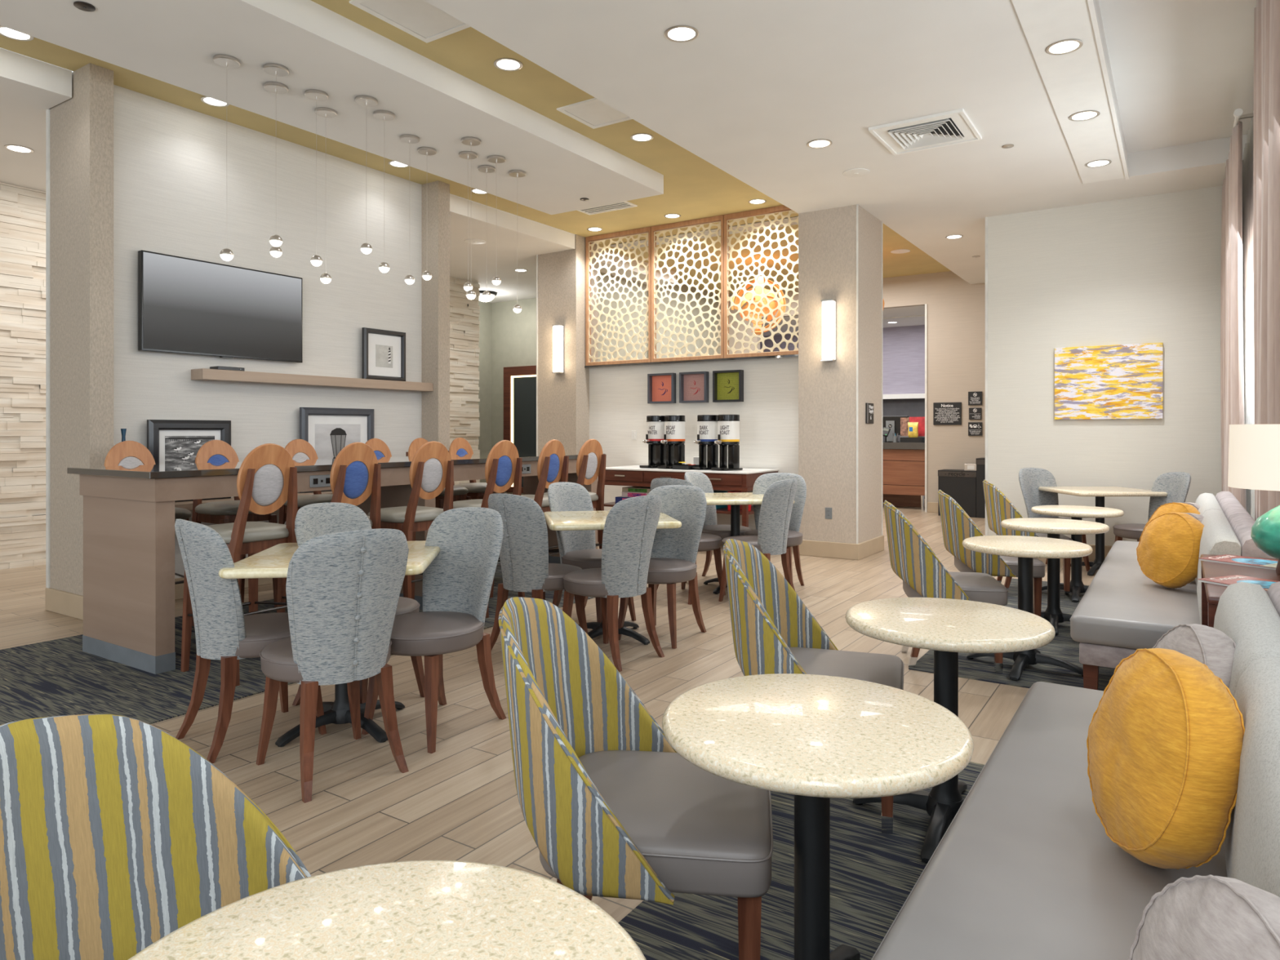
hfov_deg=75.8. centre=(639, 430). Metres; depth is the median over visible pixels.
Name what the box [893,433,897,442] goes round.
pen cup
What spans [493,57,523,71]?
recessed light
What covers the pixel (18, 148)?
recessed light
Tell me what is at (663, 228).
screen
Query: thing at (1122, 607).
seat cushion
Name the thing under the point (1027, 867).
seat cushion
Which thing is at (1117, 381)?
canvas painting
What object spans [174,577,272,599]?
baseboard
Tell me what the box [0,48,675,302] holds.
ceiling
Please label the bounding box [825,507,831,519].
wall outlet
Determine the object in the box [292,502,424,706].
dining chair
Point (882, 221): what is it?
trim
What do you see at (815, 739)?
round table
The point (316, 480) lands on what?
outlet plate
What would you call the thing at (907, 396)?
trim
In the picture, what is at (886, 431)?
card terminal
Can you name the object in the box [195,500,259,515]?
seat cushion
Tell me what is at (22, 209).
stone wall
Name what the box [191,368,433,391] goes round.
wall shelf
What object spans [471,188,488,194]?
recessed light
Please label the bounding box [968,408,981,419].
information sign
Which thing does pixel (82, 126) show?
pillar
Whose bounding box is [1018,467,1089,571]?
dining chair
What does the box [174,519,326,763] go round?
dining chair
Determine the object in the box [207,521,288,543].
seat cushion
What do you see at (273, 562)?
square table
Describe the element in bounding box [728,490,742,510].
storage box
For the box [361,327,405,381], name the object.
picture frame
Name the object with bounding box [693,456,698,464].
holder
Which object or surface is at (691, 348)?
wall
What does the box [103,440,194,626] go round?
bar stool
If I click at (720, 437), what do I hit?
tap
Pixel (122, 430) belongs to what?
bud vase
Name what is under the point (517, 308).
pendant light
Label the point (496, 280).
pendant light
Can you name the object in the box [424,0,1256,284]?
ceiling
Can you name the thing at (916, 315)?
trim
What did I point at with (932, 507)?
baseboard
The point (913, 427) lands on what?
snack bag
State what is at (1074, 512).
round table
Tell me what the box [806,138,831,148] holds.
recessed light
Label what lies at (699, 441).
tap
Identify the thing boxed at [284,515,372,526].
seat cushion
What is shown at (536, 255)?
trim
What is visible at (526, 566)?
dining chair
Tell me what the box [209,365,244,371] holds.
media box
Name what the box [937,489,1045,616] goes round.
barrel chair
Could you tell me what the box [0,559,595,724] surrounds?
carpet
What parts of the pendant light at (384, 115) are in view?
globe, cord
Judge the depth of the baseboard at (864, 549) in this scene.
8.38 m
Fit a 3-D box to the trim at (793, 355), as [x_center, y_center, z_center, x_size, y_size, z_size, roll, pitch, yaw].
[0.637,-0.823,9.846,3.115,0.025,0.240,0,0,33]
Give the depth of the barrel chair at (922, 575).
4.39 m
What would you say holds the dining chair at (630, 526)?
on the floor
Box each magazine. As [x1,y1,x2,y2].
[1197,574,1278,591]
[1199,554,1278,569]
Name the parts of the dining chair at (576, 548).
leg, backrest, seat, leg, leg, leg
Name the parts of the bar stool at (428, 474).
seat frame, leg, leg, backrest, leg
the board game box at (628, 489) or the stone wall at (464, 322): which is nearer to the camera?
the board game box at (628, 489)
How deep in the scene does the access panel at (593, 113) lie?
6.44 m
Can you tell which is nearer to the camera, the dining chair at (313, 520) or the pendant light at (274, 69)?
the dining chair at (313, 520)
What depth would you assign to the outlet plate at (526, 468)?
6.76 m
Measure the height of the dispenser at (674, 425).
0.605 m
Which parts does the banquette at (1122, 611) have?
leg, panel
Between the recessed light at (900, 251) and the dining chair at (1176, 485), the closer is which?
the dining chair at (1176, 485)
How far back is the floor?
3.55 m
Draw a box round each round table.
[128,859,646,959]
[662,673,973,959]
[845,597,1055,863]
[962,535,1093,680]
[1000,517,1109,635]
[1031,505,1124,602]
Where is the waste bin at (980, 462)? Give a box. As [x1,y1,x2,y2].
[975,457,985,518]
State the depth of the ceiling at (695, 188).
7.41 m
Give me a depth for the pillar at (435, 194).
8.26 m
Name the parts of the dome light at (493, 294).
lamp shade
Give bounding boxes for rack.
[899,417,924,437]
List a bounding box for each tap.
[642,434,650,443]
[660,434,669,443]
[693,434,702,444]
[714,434,723,444]
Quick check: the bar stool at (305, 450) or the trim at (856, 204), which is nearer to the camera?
the bar stool at (305, 450)
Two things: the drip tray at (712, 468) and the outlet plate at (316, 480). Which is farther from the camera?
the drip tray at (712, 468)
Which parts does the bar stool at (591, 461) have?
leg, backrest, seat frame, leg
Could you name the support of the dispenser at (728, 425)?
on the console
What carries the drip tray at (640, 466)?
on the dispenser at (655, 424)
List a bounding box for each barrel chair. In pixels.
[0,714,311,959]
[498,596,773,959]
[723,538,904,834]
[883,500,1008,673]
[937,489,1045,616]
[982,480,1073,598]
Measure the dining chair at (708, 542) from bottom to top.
0.934 m
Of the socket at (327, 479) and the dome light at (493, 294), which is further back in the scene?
the dome light at (493, 294)
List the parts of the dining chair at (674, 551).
leg, leg, seat, leg, backrest, leg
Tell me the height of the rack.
0.420 m
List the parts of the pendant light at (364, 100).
globe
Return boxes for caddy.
[964,463,976,471]
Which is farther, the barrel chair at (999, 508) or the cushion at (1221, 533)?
the barrel chair at (999, 508)
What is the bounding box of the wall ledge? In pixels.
[174,491,333,510]
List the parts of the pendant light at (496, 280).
globe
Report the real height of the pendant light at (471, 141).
1.267 m
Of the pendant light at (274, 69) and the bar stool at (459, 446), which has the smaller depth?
the pendant light at (274, 69)
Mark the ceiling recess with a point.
(1077, 81)
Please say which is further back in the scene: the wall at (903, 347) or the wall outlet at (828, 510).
the wall at (903, 347)
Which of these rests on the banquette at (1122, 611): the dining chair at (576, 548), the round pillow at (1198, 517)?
the round pillow at (1198, 517)
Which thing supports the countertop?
on the cabinet
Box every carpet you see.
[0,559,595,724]
[617,761,984,959]
[908,577,1115,690]
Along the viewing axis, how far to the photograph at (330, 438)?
7.39 m
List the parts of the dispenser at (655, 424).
support post, lid, support post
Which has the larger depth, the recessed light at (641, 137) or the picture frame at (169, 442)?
the recessed light at (641, 137)
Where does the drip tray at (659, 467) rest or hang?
on the dispenser at (674, 425)
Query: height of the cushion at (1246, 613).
0.450 m
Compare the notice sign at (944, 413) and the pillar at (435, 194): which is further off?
the notice sign at (944, 413)
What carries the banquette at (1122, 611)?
on the carpet at (1062, 646)
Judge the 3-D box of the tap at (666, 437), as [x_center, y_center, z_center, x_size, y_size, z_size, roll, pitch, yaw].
[0.276,0.092,9.314,0.092,0.105,0.084,0,0,33]
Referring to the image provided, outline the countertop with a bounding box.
[882,441,924,448]
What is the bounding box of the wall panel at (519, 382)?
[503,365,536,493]
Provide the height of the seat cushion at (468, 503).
0.075 m
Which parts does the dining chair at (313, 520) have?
leg, backrest, leg, seat, leg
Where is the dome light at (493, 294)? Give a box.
[479,290,497,302]
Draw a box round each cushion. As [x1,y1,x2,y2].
[174,506,191,519]
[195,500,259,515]
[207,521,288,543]
[284,493,333,506]
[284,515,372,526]
[367,506,444,523]
[437,485,468,496]
[453,482,498,493]
[453,498,482,508]
[520,494,549,507]
[543,491,598,501]
[872,681,1226,959]
[1070,540,1200,648]
[1195,493,1223,515]
[1195,509,1240,624]
[1213,582,1279,697]
[1222,656,1279,897]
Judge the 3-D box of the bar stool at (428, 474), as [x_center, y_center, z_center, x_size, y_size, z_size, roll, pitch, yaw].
[-1.494,0.675,5.370,0.525,1.219,0.434,0,0,36]
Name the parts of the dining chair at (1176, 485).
leg, seat, backrest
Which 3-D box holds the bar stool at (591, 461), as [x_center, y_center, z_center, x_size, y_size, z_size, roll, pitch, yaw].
[-0.565,0.675,6.783,0.525,1.219,0.434,0,0,34]
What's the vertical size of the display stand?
0.080 m
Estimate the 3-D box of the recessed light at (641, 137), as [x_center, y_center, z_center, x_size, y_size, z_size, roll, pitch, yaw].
[0.017,-2.494,6.984,0.196,0.010,0.196,0,0,33]
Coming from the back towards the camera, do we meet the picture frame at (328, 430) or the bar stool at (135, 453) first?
the picture frame at (328, 430)
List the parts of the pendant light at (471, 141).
globe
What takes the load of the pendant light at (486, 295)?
hanging from the ceiling slab at (175, 42)
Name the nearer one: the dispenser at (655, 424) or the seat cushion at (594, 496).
the seat cushion at (594, 496)
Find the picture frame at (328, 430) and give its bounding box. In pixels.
[299,407,373,493]
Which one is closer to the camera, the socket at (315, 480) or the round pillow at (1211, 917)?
the round pillow at (1211, 917)
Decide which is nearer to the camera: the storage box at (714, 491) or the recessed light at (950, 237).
the storage box at (714, 491)
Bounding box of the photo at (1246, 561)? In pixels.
[1231,558,1277,564]
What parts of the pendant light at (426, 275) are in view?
globe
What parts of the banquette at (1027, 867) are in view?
panel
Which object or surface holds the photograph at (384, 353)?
attached to the picture frame at (383, 351)
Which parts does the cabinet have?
kick panel, panel, panel, panel, leg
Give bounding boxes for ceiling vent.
[577,200,637,214]
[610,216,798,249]
[868,108,982,155]
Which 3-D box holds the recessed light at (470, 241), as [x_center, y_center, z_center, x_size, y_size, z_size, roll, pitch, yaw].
[-2.011,-2.303,10.019,0.260,0.015,0.260,0,0,33]
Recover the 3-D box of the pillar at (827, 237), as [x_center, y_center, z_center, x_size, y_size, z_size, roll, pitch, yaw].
[2.132,-0.485,8.715,0.625,3.550,0.810,0,0,33]
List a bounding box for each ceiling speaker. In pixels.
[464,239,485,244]
[843,168,870,177]
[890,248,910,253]
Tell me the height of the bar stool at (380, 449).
1.219 m
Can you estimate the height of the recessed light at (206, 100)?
0.010 m
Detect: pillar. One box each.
[49,62,113,595]
[422,180,449,450]
[537,234,597,453]
[798,204,881,543]
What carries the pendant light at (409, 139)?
hanging from the ceiling slab at (175, 42)
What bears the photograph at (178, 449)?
attached to the picture frame at (169, 442)
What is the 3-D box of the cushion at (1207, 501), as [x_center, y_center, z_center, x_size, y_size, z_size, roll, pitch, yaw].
[3.587,0.661,5.211,0.135,0.450,1.446,0,0,33]
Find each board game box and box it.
[615,496,631,503]
[622,486,650,493]
[622,491,648,497]
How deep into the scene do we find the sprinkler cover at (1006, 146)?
6.50 m
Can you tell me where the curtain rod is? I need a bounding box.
[1227,108,1253,159]
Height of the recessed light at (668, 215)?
0.010 m
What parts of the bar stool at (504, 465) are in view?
leg, backrest, leg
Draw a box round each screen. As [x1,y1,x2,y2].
[585,226,650,365]
[650,214,723,362]
[723,204,798,358]
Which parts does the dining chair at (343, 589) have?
leg, leg, seat, backrest, leg, leg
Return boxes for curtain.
[1220,121,1246,510]
[1253,0,1279,559]
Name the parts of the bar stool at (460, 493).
backrest, leg, seat frame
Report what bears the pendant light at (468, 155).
hanging from the ceiling slab at (175, 42)
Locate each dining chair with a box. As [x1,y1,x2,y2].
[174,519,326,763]
[256,528,408,803]
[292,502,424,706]
[361,506,506,753]
[488,493,587,651]
[547,481,635,622]
[562,494,664,671]
[617,484,706,648]
[649,477,725,604]
[684,471,751,582]
[718,479,797,601]
[743,472,806,586]
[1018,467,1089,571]
[1112,471,1191,542]
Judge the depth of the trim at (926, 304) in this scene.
13.03 m
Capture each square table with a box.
[217,540,439,746]
[543,510,681,644]
[703,492,794,594]
[1038,486,1167,575]
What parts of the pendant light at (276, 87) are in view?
globe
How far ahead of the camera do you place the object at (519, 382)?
14.46 m
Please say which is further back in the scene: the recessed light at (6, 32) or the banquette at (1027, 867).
the recessed light at (6, 32)
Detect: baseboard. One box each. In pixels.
[44,587,83,620]
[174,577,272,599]
[799,535,884,559]
[927,502,937,512]
[1081,544,1111,560]
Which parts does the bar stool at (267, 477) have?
leg, leg, leg, seat frame, backrest, leg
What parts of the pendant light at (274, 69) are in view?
globe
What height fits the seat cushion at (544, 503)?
0.075 m
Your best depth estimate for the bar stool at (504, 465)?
5.79 m
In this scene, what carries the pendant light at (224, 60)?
hanging from the ceiling slab at (175, 42)
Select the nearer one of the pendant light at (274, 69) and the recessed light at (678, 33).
the recessed light at (678, 33)
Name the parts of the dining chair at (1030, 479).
backrest, seat, leg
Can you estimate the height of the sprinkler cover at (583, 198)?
0.015 m
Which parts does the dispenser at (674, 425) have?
support post, lid, support post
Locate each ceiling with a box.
[0,0,951,294]
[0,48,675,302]
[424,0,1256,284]
[761,305,924,336]
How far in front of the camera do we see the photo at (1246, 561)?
3.09 m
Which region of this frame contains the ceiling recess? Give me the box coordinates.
[1011,0,1128,183]
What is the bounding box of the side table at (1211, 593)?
[1200,554,1279,627]
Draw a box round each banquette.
[871,581,1279,959]
[1069,491,1275,689]
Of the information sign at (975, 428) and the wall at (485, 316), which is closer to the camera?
the information sign at (975, 428)
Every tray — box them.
[639,465,654,467]
[657,466,672,468]
[672,464,698,470]
[690,466,706,469]
[711,467,727,470]
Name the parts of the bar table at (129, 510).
panel, panel, panel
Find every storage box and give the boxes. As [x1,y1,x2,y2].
[713,490,726,509]
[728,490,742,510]
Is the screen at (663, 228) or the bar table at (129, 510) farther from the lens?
the screen at (663, 228)
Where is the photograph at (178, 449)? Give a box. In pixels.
[164,435,214,464]
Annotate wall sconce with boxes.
[551,324,564,373]
[821,298,835,361]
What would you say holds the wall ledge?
attached to the wall at (188, 183)
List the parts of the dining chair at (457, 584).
leg, leg, seat, leg, backrest, leg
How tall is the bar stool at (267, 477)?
1.219 m
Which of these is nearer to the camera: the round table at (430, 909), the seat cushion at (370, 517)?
the round table at (430, 909)
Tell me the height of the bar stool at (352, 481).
1.219 m
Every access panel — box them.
[349,0,470,43]
[556,97,631,128]
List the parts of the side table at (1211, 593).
leg, leg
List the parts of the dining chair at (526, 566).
leg, backrest, leg, leg, seat, leg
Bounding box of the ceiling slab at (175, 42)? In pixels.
[0,0,663,214]
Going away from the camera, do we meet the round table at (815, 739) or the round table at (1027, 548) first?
the round table at (815, 739)
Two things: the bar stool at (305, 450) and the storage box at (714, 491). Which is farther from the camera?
the storage box at (714, 491)
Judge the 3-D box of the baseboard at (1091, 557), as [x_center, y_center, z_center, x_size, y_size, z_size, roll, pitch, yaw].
[4.638,1.210,8.045,2.360,0.160,0.030,0,0,33]
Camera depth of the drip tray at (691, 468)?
9.01 m
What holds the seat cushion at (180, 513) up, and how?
on the bar stool at (135, 453)
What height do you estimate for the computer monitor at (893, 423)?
0.440 m
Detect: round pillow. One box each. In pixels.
[1086,648,1244,869]
[1128,874,1279,959]
[1136,512,1204,588]
[1143,502,1199,531]
[1152,623,1235,688]
[1183,502,1200,510]
[1183,512,1204,522]
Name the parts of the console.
drawer, drawer, rail, handle, drawer, leg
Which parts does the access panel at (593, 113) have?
door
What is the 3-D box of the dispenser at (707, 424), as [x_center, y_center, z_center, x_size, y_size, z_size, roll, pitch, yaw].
[0.726,0.128,9.139,0.332,0.605,0.243,0,0,-43]
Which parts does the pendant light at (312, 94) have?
cord, globe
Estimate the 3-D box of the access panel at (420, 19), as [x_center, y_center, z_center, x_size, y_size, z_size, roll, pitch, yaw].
[-1.284,-2.489,4.857,0.580,0.012,0.590,0,0,33]
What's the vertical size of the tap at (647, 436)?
0.105 m
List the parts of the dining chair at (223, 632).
leg, backrest, leg, seat, leg, leg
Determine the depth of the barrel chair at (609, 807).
1.71 m
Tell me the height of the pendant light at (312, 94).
1.182 m
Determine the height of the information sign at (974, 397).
0.210 m
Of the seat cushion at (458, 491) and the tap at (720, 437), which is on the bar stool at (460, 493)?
the seat cushion at (458, 491)
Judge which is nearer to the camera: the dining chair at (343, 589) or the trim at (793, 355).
the dining chair at (343, 589)
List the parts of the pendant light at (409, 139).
globe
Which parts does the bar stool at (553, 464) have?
leg, leg, seat frame, backrest, leg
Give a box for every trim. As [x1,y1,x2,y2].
[45,109,49,587]
[536,254,537,452]
[584,354,798,368]
[856,204,857,543]
[881,221,882,535]
[882,315,924,319]
[882,393,924,399]
[924,303,927,511]
[985,217,987,535]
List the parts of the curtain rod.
rod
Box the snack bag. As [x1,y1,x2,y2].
[907,422,918,437]
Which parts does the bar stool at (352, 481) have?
leg, leg, backrest, leg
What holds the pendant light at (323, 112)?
hanging from the ceiling slab at (175, 42)
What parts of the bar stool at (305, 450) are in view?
leg, seat frame, backrest, leg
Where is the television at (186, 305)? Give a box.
[137,249,302,363]
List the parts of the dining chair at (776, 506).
leg, seat, leg, backrest, leg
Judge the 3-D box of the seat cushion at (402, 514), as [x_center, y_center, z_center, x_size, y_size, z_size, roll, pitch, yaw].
[-1.521,0.541,5.390,0.434,0.075,0.434,0,0,36]
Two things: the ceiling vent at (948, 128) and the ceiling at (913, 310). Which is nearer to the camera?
the ceiling vent at (948, 128)
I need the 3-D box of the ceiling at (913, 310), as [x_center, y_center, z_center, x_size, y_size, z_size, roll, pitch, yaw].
[3.951,-2.040,15.124,8.000,0.060,2.580,0,0,33]
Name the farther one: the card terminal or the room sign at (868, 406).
the card terminal
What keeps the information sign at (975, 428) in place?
attached to the wall at (956, 307)
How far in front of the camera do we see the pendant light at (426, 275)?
6.73 m
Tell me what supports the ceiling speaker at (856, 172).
attached to the ceiling at (760, 81)
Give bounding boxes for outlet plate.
[310,474,330,487]
[521,464,530,473]
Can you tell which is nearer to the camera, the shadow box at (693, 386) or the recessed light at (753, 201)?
the recessed light at (753, 201)
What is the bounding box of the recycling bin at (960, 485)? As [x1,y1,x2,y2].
[937,469,976,517]
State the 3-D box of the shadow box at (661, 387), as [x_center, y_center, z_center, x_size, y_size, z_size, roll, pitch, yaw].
[0.265,-0.516,10.022,0.364,0.364,0.075,0,0,33]
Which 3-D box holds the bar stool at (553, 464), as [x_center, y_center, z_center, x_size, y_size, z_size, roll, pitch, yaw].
[-0.839,0.675,6.367,0.525,1.219,0.434,0,0,31]
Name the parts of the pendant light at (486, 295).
globe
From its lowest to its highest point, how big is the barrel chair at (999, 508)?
0.889 m
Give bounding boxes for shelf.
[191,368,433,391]
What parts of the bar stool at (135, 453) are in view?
backrest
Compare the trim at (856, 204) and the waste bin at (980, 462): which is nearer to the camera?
the trim at (856, 204)
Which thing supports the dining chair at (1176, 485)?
on the floor
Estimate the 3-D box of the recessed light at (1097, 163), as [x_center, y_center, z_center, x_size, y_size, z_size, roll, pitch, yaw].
[3.846,-2.244,6.896,0.196,0.010,0.196,0,0,33]
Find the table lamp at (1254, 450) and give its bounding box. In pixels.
[1227,424,1279,574]
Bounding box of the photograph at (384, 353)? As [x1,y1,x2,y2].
[375,344,392,368]
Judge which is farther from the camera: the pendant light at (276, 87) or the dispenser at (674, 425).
the dispenser at (674, 425)
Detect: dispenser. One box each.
[639,415,666,468]
[657,415,684,469]
[690,414,719,470]
[711,414,742,471]
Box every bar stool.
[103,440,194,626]
[180,443,297,685]
[191,440,277,607]
[276,442,381,613]
[278,439,333,524]
[364,438,391,457]
[367,440,453,599]
[405,437,471,508]
[448,437,508,499]
[453,440,524,617]
[489,439,568,597]
[543,439,606,551]
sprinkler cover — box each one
[73,0,95,11]
[579,197,588,200]
[1002,144,1013,148]
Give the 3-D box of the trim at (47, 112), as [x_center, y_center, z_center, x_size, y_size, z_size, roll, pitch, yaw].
[-4.256,-0.590,5.924,0.040,3.440,0.030,0,0,33]
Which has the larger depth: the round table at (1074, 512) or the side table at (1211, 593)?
the round table at (1074, 512)
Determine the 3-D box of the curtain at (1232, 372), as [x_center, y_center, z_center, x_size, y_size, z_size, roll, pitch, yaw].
[4.790,-0.470,6.663,0.130,3.480,1.903,0,0,33]
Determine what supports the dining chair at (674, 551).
on the floor
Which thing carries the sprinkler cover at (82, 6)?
attached to the ceiling slab at (175, 42)
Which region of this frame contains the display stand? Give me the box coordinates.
[899,437,924,442]
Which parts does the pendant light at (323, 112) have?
globe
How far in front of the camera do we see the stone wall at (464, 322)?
12.57 m
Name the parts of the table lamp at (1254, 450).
lamp shade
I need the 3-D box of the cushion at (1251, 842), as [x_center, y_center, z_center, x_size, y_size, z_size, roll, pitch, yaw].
[0.724,0.661,0.852,0.135,0.450,1.816,0,0,33]
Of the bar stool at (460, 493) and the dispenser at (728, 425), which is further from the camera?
the dispenser at (728, 425)
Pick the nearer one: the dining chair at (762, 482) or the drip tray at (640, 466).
the dining chair at (762, 482)
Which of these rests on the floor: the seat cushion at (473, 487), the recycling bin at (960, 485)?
the recycling bin at (960, 485)
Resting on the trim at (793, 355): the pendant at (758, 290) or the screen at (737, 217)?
the screen at (737, 217)
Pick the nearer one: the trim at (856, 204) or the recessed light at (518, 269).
the trim at (856, 204)
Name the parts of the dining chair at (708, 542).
backrest, leg, leg, seat, leg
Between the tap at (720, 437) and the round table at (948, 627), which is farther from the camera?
the tap at (720, 437)
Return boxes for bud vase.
[120,428,126,457]
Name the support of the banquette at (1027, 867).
on the carpet at (873, 873)
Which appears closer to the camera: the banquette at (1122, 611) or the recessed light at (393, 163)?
the banquette at (1122, 611)
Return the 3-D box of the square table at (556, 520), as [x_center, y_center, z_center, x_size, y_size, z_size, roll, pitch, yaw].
[-0.196,0.912,5.130,0.780,0.755,0.780,0,0,-10]
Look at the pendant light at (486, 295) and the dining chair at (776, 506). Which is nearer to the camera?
the dining chair at (776, 506)
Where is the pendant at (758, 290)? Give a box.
[731,262,786,334]
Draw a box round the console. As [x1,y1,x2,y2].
[597,465,779,542]
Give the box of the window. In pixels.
[1242,117,1254,519]
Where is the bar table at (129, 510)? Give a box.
[66,452,605,674]
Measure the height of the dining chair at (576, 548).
0.934 m
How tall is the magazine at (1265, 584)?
0.009 m
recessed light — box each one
[0,25,33,40]
[4,144,33,153]
[200,96,229,106]
[388,160,409,167]
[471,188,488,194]
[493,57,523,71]
[514,268,527,271]
[586,226,602,231]
[630,133,653,142]
[664,25,698,42]
[664,213,680,218]
[748,199,766,204]
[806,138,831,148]
[945,235,963,239]
[1045,39,1083,55]
[1068,110,1099,121]
[1084,159,1111,167]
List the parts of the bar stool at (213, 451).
leg, backrest, leg, seat frame, leg, leg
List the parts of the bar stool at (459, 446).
backrest, seat frame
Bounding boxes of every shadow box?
[647,373,675,404]
[679,371,708,403]
[712,369,743,402]
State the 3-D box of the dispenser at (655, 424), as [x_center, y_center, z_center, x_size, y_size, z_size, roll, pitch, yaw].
[0.162,0.128,9.557,0.332,0.605,0.243,0,0,-43]
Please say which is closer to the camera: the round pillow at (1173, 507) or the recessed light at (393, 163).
the round pillow at (1173, 507)
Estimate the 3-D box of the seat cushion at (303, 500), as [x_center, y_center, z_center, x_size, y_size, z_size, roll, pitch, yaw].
[-2.515,0.541,6.426,0.434,0.075,0.434,0,0,33]
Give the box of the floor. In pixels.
[0,498,1097,922]
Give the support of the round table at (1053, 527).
on the carpet at (1062, 646)
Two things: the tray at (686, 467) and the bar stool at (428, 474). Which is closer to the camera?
the bar stool at (428, 474)
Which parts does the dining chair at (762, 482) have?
seat, backrest, leg, leg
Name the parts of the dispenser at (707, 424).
spout, support post, lid, support post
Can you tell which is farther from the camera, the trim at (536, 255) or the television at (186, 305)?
the trim at (536, 255)
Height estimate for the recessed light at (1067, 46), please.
0.010 m
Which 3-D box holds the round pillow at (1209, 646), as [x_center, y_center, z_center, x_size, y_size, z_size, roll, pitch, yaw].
[1.250,0.625,1.884,0.174,0.367,0.359,0,0,16]
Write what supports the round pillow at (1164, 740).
on the banquette at (1027, 867)
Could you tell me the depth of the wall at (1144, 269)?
8.09 m
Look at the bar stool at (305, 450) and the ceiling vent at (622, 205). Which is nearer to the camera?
the bar stool at (305, 450)
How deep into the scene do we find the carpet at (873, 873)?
2.25 m
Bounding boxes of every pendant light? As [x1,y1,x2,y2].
[213,53,239,261]
[262,62,288,246]
[263,81,288,257]
[304,88,328,266]
[314,106,337,284]
[355,95,377,253]
[373,110,395,272]
[400,134,419,284]
[417,146,436,279]
[458,151,477,291]
[461,136,480,299]
[477,164,495,299]
[487,155,505,284]
[508,169,525,313]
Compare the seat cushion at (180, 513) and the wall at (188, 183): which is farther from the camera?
the wall at (188, 183)
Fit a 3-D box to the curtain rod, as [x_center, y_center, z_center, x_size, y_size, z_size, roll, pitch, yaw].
[4.734,-2.240,6.366,0.286,0.051,1.560,0,0,33]
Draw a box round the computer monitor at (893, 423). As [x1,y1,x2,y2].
[882,415,908,442]
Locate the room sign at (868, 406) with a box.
[865,403,873,423]
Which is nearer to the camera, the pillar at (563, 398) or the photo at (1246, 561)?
the photo at (1246, 561)
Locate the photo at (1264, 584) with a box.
[1236,580,1275,588]
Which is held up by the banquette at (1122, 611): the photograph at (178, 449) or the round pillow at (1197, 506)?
the round pillow at (1197, 506)
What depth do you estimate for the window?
6.31 m
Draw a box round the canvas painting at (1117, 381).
[1054,342,1163,419]
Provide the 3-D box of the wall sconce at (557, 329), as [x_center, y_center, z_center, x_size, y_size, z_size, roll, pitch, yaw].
[-1.054,-1.048,10.546,0.130,0.623,0.088,0,0,33]
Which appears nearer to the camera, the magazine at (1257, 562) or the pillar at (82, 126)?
the magazine at (1257, 562)
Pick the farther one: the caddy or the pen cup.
the pen cup
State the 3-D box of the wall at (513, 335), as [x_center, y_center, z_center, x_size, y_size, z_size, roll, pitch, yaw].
[-1.261,-0.510,14.019,3.500,3.600,0.150,0,0,33]
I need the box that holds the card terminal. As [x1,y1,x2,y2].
[882,426,890,442]
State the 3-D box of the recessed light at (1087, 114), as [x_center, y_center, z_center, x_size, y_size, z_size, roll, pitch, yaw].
[3.163,-2.244,5.851,0.196,0.010,0.196,0,0,33]
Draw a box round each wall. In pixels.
[0,182,45,569]
[113,84,422,578]
[449,276,479,484]
[478,300,491,482]
[491,290,648,494]
[589,357,798,529]
[597,271,719,361]
[720,271,985,502]
[760,324,924,498]
[987,186,1222,546]
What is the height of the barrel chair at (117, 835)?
0.889 m
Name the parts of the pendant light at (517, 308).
globe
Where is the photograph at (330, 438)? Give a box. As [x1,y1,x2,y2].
[315,423,360,458]
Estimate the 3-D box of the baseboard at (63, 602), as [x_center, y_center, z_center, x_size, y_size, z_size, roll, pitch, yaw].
[-3.951,1.210,5.807,0.660,0.160,0.190,0,0,33]
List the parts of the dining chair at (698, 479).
backrest, leg, seat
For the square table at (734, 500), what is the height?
0.755 m
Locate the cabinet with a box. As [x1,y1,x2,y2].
[882,441,924,510]
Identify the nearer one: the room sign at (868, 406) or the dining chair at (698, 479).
the dining chair at (698, 479)
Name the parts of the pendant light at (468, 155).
globe, cord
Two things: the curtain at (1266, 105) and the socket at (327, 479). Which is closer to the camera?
the curtain at (1266, 105)
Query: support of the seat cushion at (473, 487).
on the bar stool at (459, 446)
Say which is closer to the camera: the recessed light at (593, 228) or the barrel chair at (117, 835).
the barrel chair at (117, 835)
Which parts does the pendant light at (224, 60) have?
globe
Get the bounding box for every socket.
[313,478,317,484]
[325,477,329,483]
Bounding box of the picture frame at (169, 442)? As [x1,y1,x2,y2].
[146,419,231,502]
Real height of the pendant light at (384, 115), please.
1.157 m
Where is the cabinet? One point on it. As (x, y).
(903, 463)
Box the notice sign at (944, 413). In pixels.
[933,402,961,425]
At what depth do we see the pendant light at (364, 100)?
5.71 m
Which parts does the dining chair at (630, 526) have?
leg, seat, leg, leg, backrest, leg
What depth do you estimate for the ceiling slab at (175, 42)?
5.51 m
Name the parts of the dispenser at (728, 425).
spout, support post, lid, support post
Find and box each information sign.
[968,391,982,405]
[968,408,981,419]
[968,422,982,435]

